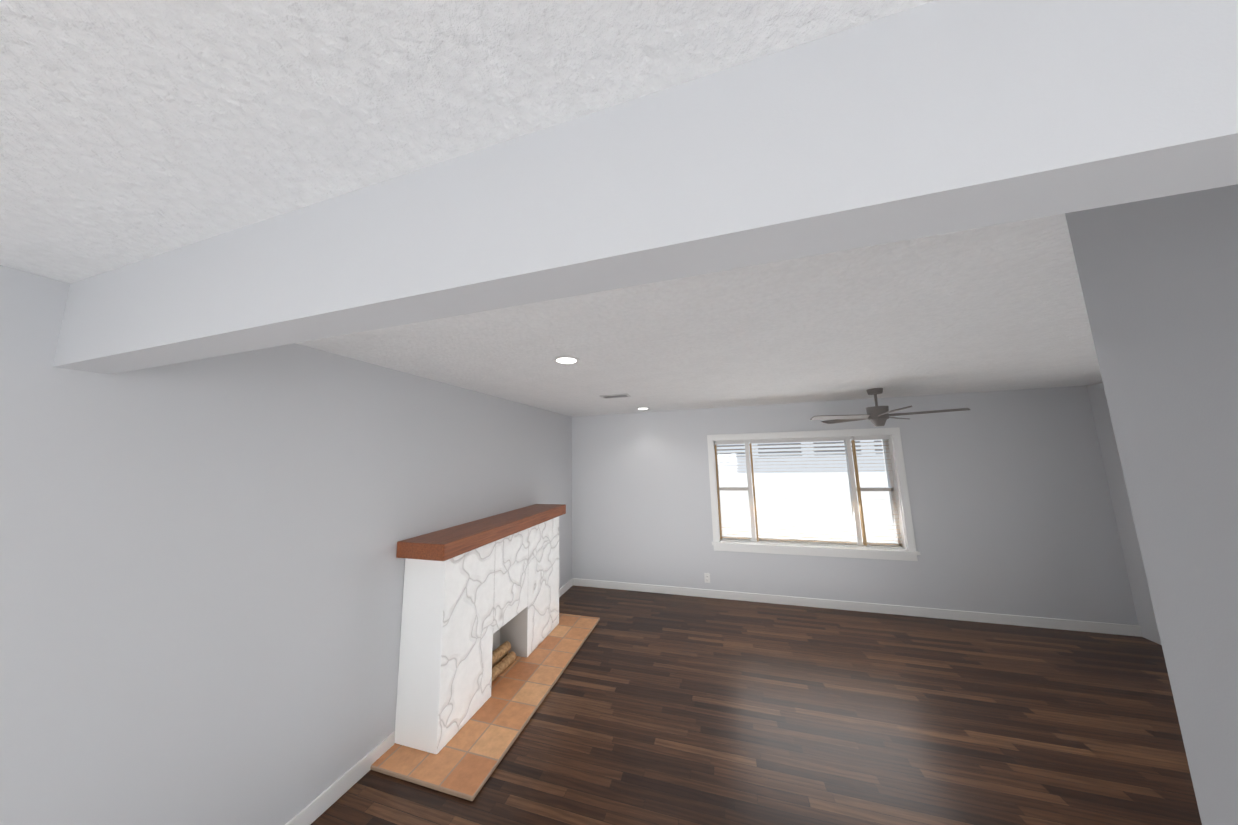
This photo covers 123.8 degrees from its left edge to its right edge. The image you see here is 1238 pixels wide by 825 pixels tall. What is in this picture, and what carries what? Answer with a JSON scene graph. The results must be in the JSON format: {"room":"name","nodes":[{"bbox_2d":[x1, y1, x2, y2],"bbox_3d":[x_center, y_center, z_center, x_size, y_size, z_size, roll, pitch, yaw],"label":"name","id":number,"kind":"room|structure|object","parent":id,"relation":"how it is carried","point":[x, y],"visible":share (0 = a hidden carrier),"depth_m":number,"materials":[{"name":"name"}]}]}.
{"room":"living room","nodes":[
{"label":"living room","id":0,"kind":"room"},
{"bbox_2d":[0,265,571,824],"bbox_3d":[-1.883,0.839,1.416,0.220,2.490,8.030,-4,-8,16],"label":"wall","id":1,"kind":"structure","parent":0,"point":[202,567],"depth_m":1.44,"materials":[{"name":"white paint"}]},
{"bbox_2d":[285,731,394,824],"bbox_3d":[-1.709,2.031,1.340,0.013,0.100,1.723,-4,-8,16],"label":"baseboard","id":2,"kind":"structure","parent":1,"relation":"attached to","point":[320,804],"depth_m":1.85,"materials":[{"name":"white wood"}]},
{"bbox_2d":[559,578,572,596],"bbox_3d":[-0.840,2.412,4.301,0.017,0.100,1.088,-4,-8,16],"label":"baseboard","id":3,"kind":"structure","parent":1,"relation":"attached to","point":[563,589],"depth_m":4.61,"materials":[{"name":"white wood"}]},
{"bbox_2d":[0,0,1102,416],"bbox_3d":[1.073,-0.638,0.742,6.400,0.120,8.030,-4,-8,16],"label":"ceiling","id":4,"kind":"structure","parent":0,"point":[134,130],"depth_m":0.74,"materials":[{"name":"white paint"}]},
{"bbox_2d":[553,356,579,364],"bbox_3d":[-0.347,-0.345,2.185,0.176,0.008,0.176,-4,-8,16],"label":"recessed light","id":5,"kind":"object","parent":4,"relation":"in","point":[567,360],"visible":0.98,"depth_m":2.18,"materials":[{"name":"white"}]},
{"bbox_2d":[600,394,630,398],"bbox_3d":[-0.037,-0.172,3.510,0.300,0.010,0.160,-4,-8,16],"label":"ceiling vent","id":6,"kind":"object","parent":4,"relation":"in","point":[615,396],"visible":1,"depth_m":3.50,"materials":[{"name":"white metal"}]},
{"bbox_2d":[636,407,649,409],"bbox_3d":[0.324,-0.053,4.460,0.176,0.008,0.176,-4,-8,16],"label":"recessed light","id":7,"kind":"object","parent":4,"relation":"in","point":[643,408],"visible":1,"depth_m":4.45,"materials":[{"name":"white"}]},
{"bbox_2d":[53,0,1237,373],"bbox_3d":[-0.419,-0.388,0.768,3.090,0.300,0.110,-4,-8,16],"label":"beam","id":8,"kind":"structure","parent":4,"relation":"attached to","point":[937,118],"depth_m":0.54,"materials":[{"name":"white paint"}]},
{"bbox_2d":[810,388,969,426],"bbox_3d":[2.668,-0.054,3.426,1.279,0.389,1.258,-4,-8,16],"label":"ceiling fan","id":9,"kind":"object","parent":4,"relation":"hanging from","point":[876,415],"visible":1,"depth_m":3.41,"materials":[{"name":"grey"}]},
{"bbox_2d":[310,585,1201,824],"bbox_3d":[1.134,1.947,0.392,6.400,0.120,8.030,-4,-8,16],"label":"floor","id":10,"kind":"structure","parent":0,"point":[660,709],"depth_m":2.21,"materials":[{"name":"brown wood"}]},
{"bbox_2d":[370,613,599,800],"bbox_3d":[-0.866,2.260,2.900,0.748,0.025,2.090,-4,-8,16],"label":"hearth","id":11,"kind":"object","parent":10,"relation":"on","point":[464,762],"visible":0.75,"depth_m":2.27,"materials":[{"name":"tile"}]},
{"bbox_2d":[394,504,565,753],"bbox_3d":[-1.059,1.620,3.002,0.398,1.280,1.840,-4,-8,16],"label":"fireplace","id":12,"kind":"object","parent":11,"relation":"on","point":[480,609],"visible":1,"depth_m":2.39,"materials":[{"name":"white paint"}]},
{"bbox_2d":[572,385,1138,624],"bbox_3d":[2.194,1.134,4.296,6.000,2.490,0.200,-4,-8,16],"label":"wall","id":13,"kind":"structure","parent":0,"point":[1012,509],"depth_m":3.81,"materials":[{"name":"white paint"}]},
{"bbox_2d":[704,573,709,582],"bbox_3d":[1.161,2.180,4.354,0.072,0.116,0.008,-4,-8,16],"label":"outlet","id":14,"kind":"object","parent":13,"relation":"attached to","point":[706,577],"visible":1,"depth_m":4.35,"materials":[{"name":"white plastic"}]},
{"bbox_2d":[707,427,919,560],"bbox_3d":[2.329,1.011,4.249,2.270,1.525,0.245,-4,-8,16],"label":"window","id":15,"kind":"structure","parent":13,"relation":"in","point":[897,488],"depth_m":4.12,"materials":[{"name":"white wood"}]},
{"bbox_2d":[715,435,903,548],"bbox_3d":[2.318,0.993,4.228,2.038,1.317,0.065,-4,-8,16],"label":"window blinds","id":16,"kind":"object","parent":15,"relation":"attached to","point":[862,517],"visible":0.92,"depth_m":4.19,"materials":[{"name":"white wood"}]},
{"bbox_2d":[573,578,1141,636],"bbox_3d":[2.192,2.305,4.034,6.000,0.100,0.013,-4,-8,16],"label":"baseboard","id":17,"kind":"structure","parent":13,"relation":"attached to","point":[1040,622],"depth_m":3.78,"materials":[{"name":"white wood"}]},
{"bbox_2d":[1087,382,1161,644],"bbox_3d":[4.080,0.470,-0.280,0.200,2.490,8.030,-4,-8,16],"label":"wall","id":18,"kind":"structure","parent":0,"point":[1143,604],"depth_m":3.29,"materials":[{"name":"white paint"}]},
{"bbox_2d":[1065,184,1237,824],"bbox_3d":[1.160,0.637,0.443,0.004,2.489,0.615,-4,-8,16],"label":"wall","id":19,"kind":"structure","parent":0,"point":[1158,277],"depth_m":0.70,"materials":[{"name":"grey paint"}]},
{"label":"outside","id":20,"kind":"structure","parent":0,"visible":0},
{"bbox_2d":[717,440,894,541],"bbox_3d":[5.429,0.844,12.069,24.000,11.000,0.001,-4,-8,16],"label":"window glass","id":21,"kind":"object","parent":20,"point":[808,499],"depth_m":11.53,"materials":[{"name":"clear glass"}]}
]}

